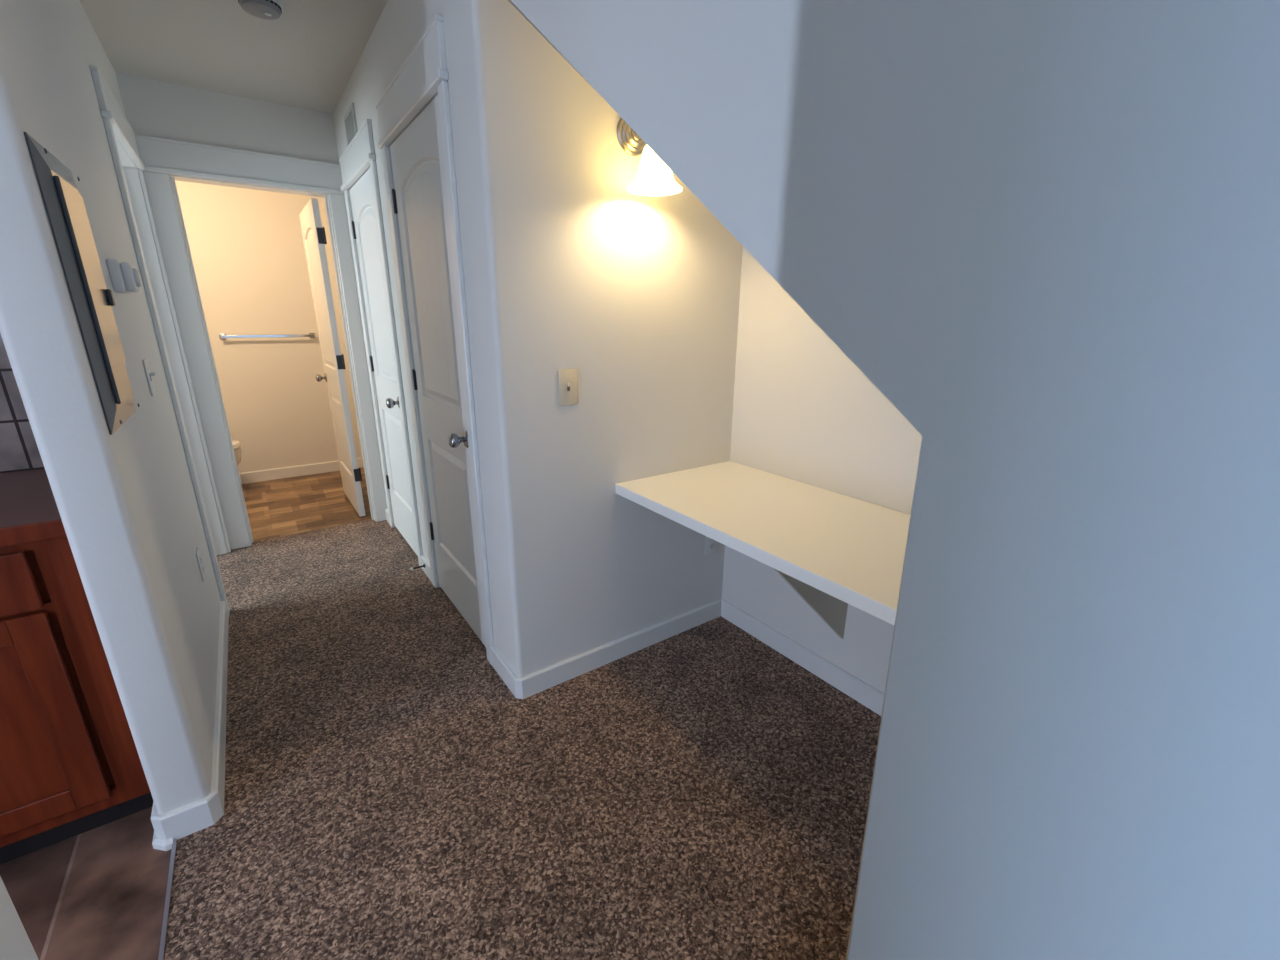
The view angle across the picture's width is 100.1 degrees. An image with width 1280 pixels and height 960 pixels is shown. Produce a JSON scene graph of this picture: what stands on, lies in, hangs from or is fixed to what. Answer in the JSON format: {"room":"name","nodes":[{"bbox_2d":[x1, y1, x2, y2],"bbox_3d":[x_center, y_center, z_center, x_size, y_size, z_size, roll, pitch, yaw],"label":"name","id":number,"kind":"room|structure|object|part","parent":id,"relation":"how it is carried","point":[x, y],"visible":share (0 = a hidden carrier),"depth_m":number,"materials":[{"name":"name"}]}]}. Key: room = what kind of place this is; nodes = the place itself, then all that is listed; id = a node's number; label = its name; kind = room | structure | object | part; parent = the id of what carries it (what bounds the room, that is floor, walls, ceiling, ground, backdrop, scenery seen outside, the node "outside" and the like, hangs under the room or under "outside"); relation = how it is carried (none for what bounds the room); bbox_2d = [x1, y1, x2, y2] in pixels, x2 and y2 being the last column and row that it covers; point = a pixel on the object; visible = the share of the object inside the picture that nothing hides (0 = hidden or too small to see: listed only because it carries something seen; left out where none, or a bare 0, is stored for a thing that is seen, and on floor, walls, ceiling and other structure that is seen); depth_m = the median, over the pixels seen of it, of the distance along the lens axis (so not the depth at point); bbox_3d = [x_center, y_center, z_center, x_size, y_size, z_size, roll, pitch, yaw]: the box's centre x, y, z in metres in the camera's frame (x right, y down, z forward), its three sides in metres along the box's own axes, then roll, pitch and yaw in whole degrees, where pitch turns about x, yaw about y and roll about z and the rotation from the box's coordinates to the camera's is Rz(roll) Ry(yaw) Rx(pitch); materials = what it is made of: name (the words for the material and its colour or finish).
{"room":"home hallway","nodes":[
{"label":"home hallway","id":0,"kind":"room"},
{"bbox_2d":[0,334,43,472],"bbox_3d":[-2.381,-0.232,1.271,1.580,2.503,0.180,-11,21,-34],"label":"wall","id":1,"kind":"structure","parent":0,"point":[19,451],"depth_m":1.58,"materials":[{"name":"grey tile"}]},
{"bbox_2d":[0,0,220,959],"bbox_3d":[-1.268,-0.213,1.177,0.115,2.465,4.564,-11,21,-34],"label":"wall","id":2,"kind":"structure","parent":0,"point":[125,499],"depth_m":1.32,"materials":[{"name":"white paint"}]},
{"bbox_2d":[24,132,139,434],"bbox_3d":[-1.287,-0.433,1.270,0.030,0.597,0.363,-11,21,-34],"label":"breaker panel","id":3,"kind":"object","parent":2,"relation":"attached to","point":[92,302],"visible":1,"depth_m":1.19,"materials":[{"name":"grey metal"}]},
{"bbox_3d":[-1.286,-0.472,1.263,0.005,0.395,0.241,-11,21,-34],"label":"panel door","id":4,"kind":"part","parent":3,"relation":"part of","materials":[{"name":"grey metal"}]},
{"bbox_2d":[106,259,141,293],"bbox_3d":[-1.533,-0.606,1.601,0.058,0.090,0.120,-11,21,-34],"label":"thermostat","id":5,"kind":"object","parent":2,"relation":"attached to","point":[125,278],"visible":1,"depth_m":1.57,"materials":[{"name":"white plastic"}]},
{"bbox_3d":[-1.547,-0.603,1.591,0.024,0.090,0.120,-11,21,-34],"label":"plate","id":6,"kind":"part","parent":5,"relation":"part of","materials":[{"name":"white plastic"}]},
{"bbox_2d":[142,359,155,395],"bbox_3d":[-1.651,-0.347,1.812,0.020,0.120,0.074,-11,21,-34],"label":"light switch","id":7,"kind":"object","parent":2,"relation":"attached to","point":[149,374],"visible":1,"depth_m":1.79,"materials":[{"name":"white plastic"}]},
{"bbox_2d":[152,831,172,850],"bbox_3d":[-1.313,0.974,1.462,0.116,0.026,0.037,12,20,33],"label":"trim","id":8,"kind":"structure","parent":2,"relation":"attached to","point":[157,843],"depth_m":1.44,"materials":[{"name":"white paint"}]},
{"bbox_2d":[151,601,228,839],"bbox_3d":[-1.618,0.773,1.971,0.143,0.085,1.318,-11,21,-34],"label":"baseboard","id":9,"kind":"structure","parent":2,"relation":"attached to","point":[184,821],"depth_m":1.52,"materials":[{"name":"white paint"}]},
{"bbox_2d":[196,548,204,581],"bbox_3d":[-1.714,0.330,2.092,0.009,0.120,0.074,-11,21,-34],"label":"electrical outlet","id":10,"kind":"object","parent":2,"relation":"attached to","point":[199,560],"visible":1,"depth_m":2.07,"materials":[{"name":"white plastic"}]},
{"bbox_2d":[115,72,338,163],"bbox_3d":[-2.200,-0.830,3.152,1.020,2.453,0.115,-11,21,-34],"label":"wall","id":11,"kind":"structure","parent":0,"point":[155,108],"depth_m":2.79,"materials":[{"name":"white paint"}]},
{"bbox_2d":[89,65,386,614],"bbox_3d":[-1.926,-0.594,2.824,1.019,2.198,1.059,-11,21,-34],"label":"door frame","id":12,"kind":"structure","parent":11,"relation":"attached to","point":[166,161],"depth_m":2.89,"materials":[{"name":"white paint"}]},
{"bbox_2d":[299,198,364,516],"bbox_3d":[-2.146,-0.792,3.740,0.172,2.014,0.710,-12,21,-35],"label":"door","id":13,"kind":"structure","parent":11,"relation":"in","point":[313,233],"depth_m":3.62,"materials":[{"name":"white paint"}]},
{"bbox_3d":[-2.363,-0.756,3.965,0.064,0.055,0.055,-12,21,-35],"label":"knob","id":14,"kind":"part","parent":13,"relation":"part of","materials":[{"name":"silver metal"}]},
{"bbox_2d":[79,0,387,113],"bbox_3d":[-0.972,-1.079,-0.374,5.500,0.100,10.233,-11,21,-34],"label":"ceiling","id":15,"kind":"structure","parent":0,"point":[306,57],"depth_m":2.25,"materials":[{"name":"grey paint"}]},
{"bbox_2d":[237,0,282,19],"bbox_3d":[-1.376,-1.713,1.942,0.144,0.045,0.144,-11,21,-34],"label":"smoke detector","id":16,"kind":"object","parent":15,"relation":"attached to","point":[264,9],"visible":1,"depth_m":1.93,"materials":[{"name":"white plastic"}]},
{"bbox_2d":[175,181,360,472],"bbox_3d":[-3.276,-1.156,4.275,2.000,2.503,0.100,-11,21,-34],"label":"wall","id":17,"kind":"structure","parent":0,"point":[247,249],"depth_m":4.35,"materials":[{"name":"white paint"}]},
{"bbox_2d":[219,333,314,338],"bbox_3d":[-3.015,-1.171,4.357,0.654,0.044,0.070,-11,21,-34],"label":"towel rail","id":18,"kind":"object","parent":17,"relation":"attached to","point":[221,335],"visible":1,"depth_m":4.30,"materials":[{"name":"silver metal"}]},
{"bbox_2d":[239,458,362,483],"bbox_3d":[-3.313,-0.020,4.527,1.750,0.092,0.014,-11,21,-34],"label":"baseboard","id":19,"kind":"structure","parent":17,"relation":"attached to","point":[301,470],"depth_m":4.69,"materials":[{"name":"white paint"}]},
{"bbox_2d":[323,198,363,467],"bbox_3d":[-2.128,-1.105,4.144,0.100,2.503,1.469,-11,21,-34],"label":"door frame","id":20,"kind":"structure","parent":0,"point":[323,198],"depth_m":4.64,"materials":[{"name":"white paint"}]},
{"bbox_2d":[0,467,880,959],"bbox_3d":[-1.044,1.336,0.389,5.250,0.060,9.933,-11,21,-34],"label":"floor","id":21,"kind":"structure","parent":0,"point":[699,792],"depth_m":1.58,"materials":[{"name":"brown carpet"}]},
{"bbox_2d":[0,536,152,863],"bbox_3d":[-1.810,0.542,1.400,0.758,0.880,0.652,-11,21,-34],"label":"base cabinet","id":22,"kind":"object","parent":21,"relation":"on","point":[70,763],"visible":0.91,"depth_m":1.32,"materials":[{"name":"brown wood"}]},
{"bbox_3d":[-1.662,0.283,1.059,0.642,0.143,0.018,-11,21,-34],"label":"drawer","id":23,"kind":"part","parent":22,"relation":"part of","materials":[{"name":"brown wood"}]},
{"bbox_2d":[0,468,66,546],"bbox_3d":[-1.815,0.096,1.276,0.758,0.042,0.630,-11,21,-34],"label":"countertop","id":24,"kind":"structure","parent":22,"relation":"on","point":[29,512],"depth_m":1.29,"materials":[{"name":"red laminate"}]},
{"bbox_3d":[-1.667,0.625,1.166,0.526,0.436,0.008,-11,21,-34],"label":"door panel","id":25,"kind":"part","parent":22,"relation":"part of","materials":[{"name":"brown wood"}]},
{"bbox_3d":[-1.665,0.626,1.163,0.642,0.552,0.018,-11,21,-34],"label":"cabinet door","id":26,"kind":"part","parent":22,"relation":"part of","materials":[{"name":"brown wood"}]},
{"bbox_2d":[158,839,176,959],"bbox_3d":[-0.632,1.242,0.619,0.008,0.016,2.154,-11,21,-34],"label":"threshold strip","id":27,"kind":"object","parent":21,"relation":"on","point":[173,850],"visible":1,"depth_m":1.30,"materials":[{"name":"silver metal"}]},
{"bbox_2d":[232,440,241,464],"bbox_3d":[-3.440,-0.194,3.957,0.812,0.755,0.440,-11,21,-34],"label":"toilet","id":28,"kind":"object","parent":21,"relation":"on","point":[237,445],"visible":0.11,"depth_m":4.13,"materials":[{"name":"white ceramic"}]},
{"bbox_3d":[-3.307,-0.256,4.038,0.477,0.021,0.380,-11,21,-34],"label":"lid","id":29,"kind":"part","parent":28,"relation":"part of","materials":[{"name":"white ceramic"}]},
{"bbox_3d":[-3.344,-0.035,4.078,0.559,0.380,0.376,-11,21,-34],"label":"bowl","id":30,"kind":"part","parent":28,"relation":"part of","materials":[{"name":"white ceramic"}]},
{"bbox_2d":[439,0,742,676],"bbox_3d":[-0.096,-0.473,2.043,1.036,2.453,0.262,-11,21,-34],"label":"wall","id":31,"kind":"structure","parent":0,"point":[565,266],"depth_m":1.85,"materials":[{"name":"white paint"}]},
{"bbox_2d":[558,369,577,405],"bbox_3d":[-0.239,-0.311,1.804,0.074,0.120,0.020,-11,21,-34],"label":"light switch","id":32,"kind":"object","parent":31,"relation":"attached to","point":[567,378],"visible":1,"depth_m":1.80,"materials":[{"name":"beige plastic"}]},
{"bbox_2d":[617,118,681,195],"bbox_3d":[0.036,-1.030,1.663,0.173,0.239,0.212,-11,21,-34],"label":"wall sconce","id":33,"kind":"object","parent":31,"relation":"attached to","point":[654,177],"visible":0.62,"depth_m":1.69,"materials":[{"name":"white glass"}]},
{"bbox_3d":[-0.013,-1.107,1.713,0.120,0.120,0.040,-11,21,-34],"label":"plate","id":34,"kind":"part","parent":33,"relation":"part of","materials":[{"name":"silver metal"}]},
{"bbox_3d":[0.047,-0.970,1.665,0.173,0.123,0.173,-11,21,-34],"label":"lamp shade","id":35,"kind":"part","parent":33,"relation":"part of","materials":[{"name":"white glass"}]},
{"bbox_2d":[705,536,716,555],"bbox_3d":[0.323,0.278,2.418,0.074,0.120,0.009,-11,21,-34],"label":"electrical outlet","id":36,"kind":"object","parent":31,"relation":"attached to","point":[710,544],"visible":0.69,"depth_m":2.42,"materials":[{"name":"white plastic"}]},
{"bbox_2d":[333,0,1279,959],"bbox_3d":[0.669,0.072,0.274,0.115,2.453,8.364,-11,21,-34],"label":"wall","id":37,"kind":"structure","parent":0,"point":[1046,233],"depth_m":0.54,"materials":[{"name":"white paint"}]},
{"bbox_2d":[344,103,357,145],"bbox_3d":[-1.460,-1.770,2.706,0.010,0.166,0.256,-11,21,-34],"label":"air vent","id":38,"kind":"object","parent":37,"relation":"in","point":[350,123],"visible":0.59,"depth_m":2.68,"materials":[{"name":"grey metal"}]},
{"bbox_2d":[339,119,422,568],"bbox_3d":[-1.407,-0.655,3.039,0.146,2.198,0.831,-11,21,-34],"label":"door frame","id":39,"kind":"structure","parent":37,"relation":"attached to","point":[359,156],"depth_m":2.79,"materials":[{"name":"white paint"}]},
{"bbox_2d":[350,168,417,555],"bbox_3d":[-1.456,-0.579,3.031,0.104,2.019,0.694,-11,21,-34],"label":"door","id":40,"kind":"structure","parent":37,"relation":"in","point":[364,225],"depth_m":3.03,"materials":[{"name":"white paint"}]},
{"bbox_3d":[-1.306,-0.407,2.830,0.064,0.055,0.055,-11,21,-34],"label":"knob","id":41,"kind":"part","parent":40,"relation":"part of","materials":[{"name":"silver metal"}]},
{"bbox_2d":[385,508,389,523],"bbox_3d":[-1.725,0.252,3.677,0.014,0.085,0.116,-11,21,-34],"label":"baseboard","id":42,"kind":"structure","parent":37,"relation":"attached to","point":[386,509],"depth_m":3.68,"materials":[{"name":"white paint"}]},
{"bbox_2d":[410,564,424,569],"bbox_3d":[-1.213,0.477,2.921,0.077,0.022,0.022,-11,21,-34],"label":"door stop","id":43,"kind":"object","parent":37,"relation":"attached to","point":[423,565],"visible":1,"depth_m":2.92,"materials":[{"name":"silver metal"}]},
{"bbox_2d":[421,555,431,581],"bbox_3d":[-1.158,0.486,2.925,0.014,0.085,0.210,-11,21,-34],"label":"baseboard","id":44,"kind":"structure","parent":37,"relation":"attached to","point":[427,569],"depth_m":2.92,"materials":[{"name":"white paint"}]},
{"bbox_2d":[375,14,493,665],"bbox_3d":[-0.798,-0.404,2.231,0.146,2.198,0.882,-11,21,-34],"label":"door frame","id":45,"kind":"structure","parent":37,"relation":"attached to","point":[423,75],"depth_m":1.91,"materials":[{"name":"white paint"}]},
{"bbox_2d":[390,94,485,646],"bbox_3d":[-0.847,-0.327,2.224,0.104,2.019,0.745,-11,21,-34],"label":"door","id":46,"kind":"structure","parent":37,"relation":"in","point":[419,195],"depth_m":2.18,"materials":[{"name":"white paint"}]},
{"bbox_3d":[-0.682,-0.149,2.002,0.064,0.055,0.055,-11,21,-34],"label":"knob","id":47,"kind":"part","parent":46,"relation":"part of","materials":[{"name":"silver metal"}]},
{"bbox_2d":[491,598,884,715],"bbox_3d":[0.286,0.825,1.857,1.050,0.085,1.582,-11,21,-34],"label":"baseboard","id":48,"kind":"structure","parent":37,"relation":"attached to","point":[531,684],"depth_m":2.17,"materials":[{"name":"white paint"}]},
{"bbox_2d":[722,247,921,693],"bbox_3d":[0.875,-0.355,1.685,0.100,2.453,1.715,-11,21,-34],"label":"wall","id":49,"kind":"structure","parent":0,"point":[804,412],"depth_m":2.01,"materials":[{"name":"white paint"}]},
{"bbox_2d":[616,461,910,638],"bbox_3d":[0.540,0.392,1.758,0.604,0.556,1.338,-11,21,-34],"label":"desk","id":50,"kind":"object","parent":49,"relation":"attached to","point":[835,550],"visible":0.67,"depth_m":1.67,"materials":[{"name":"white laminate"}]}
]}

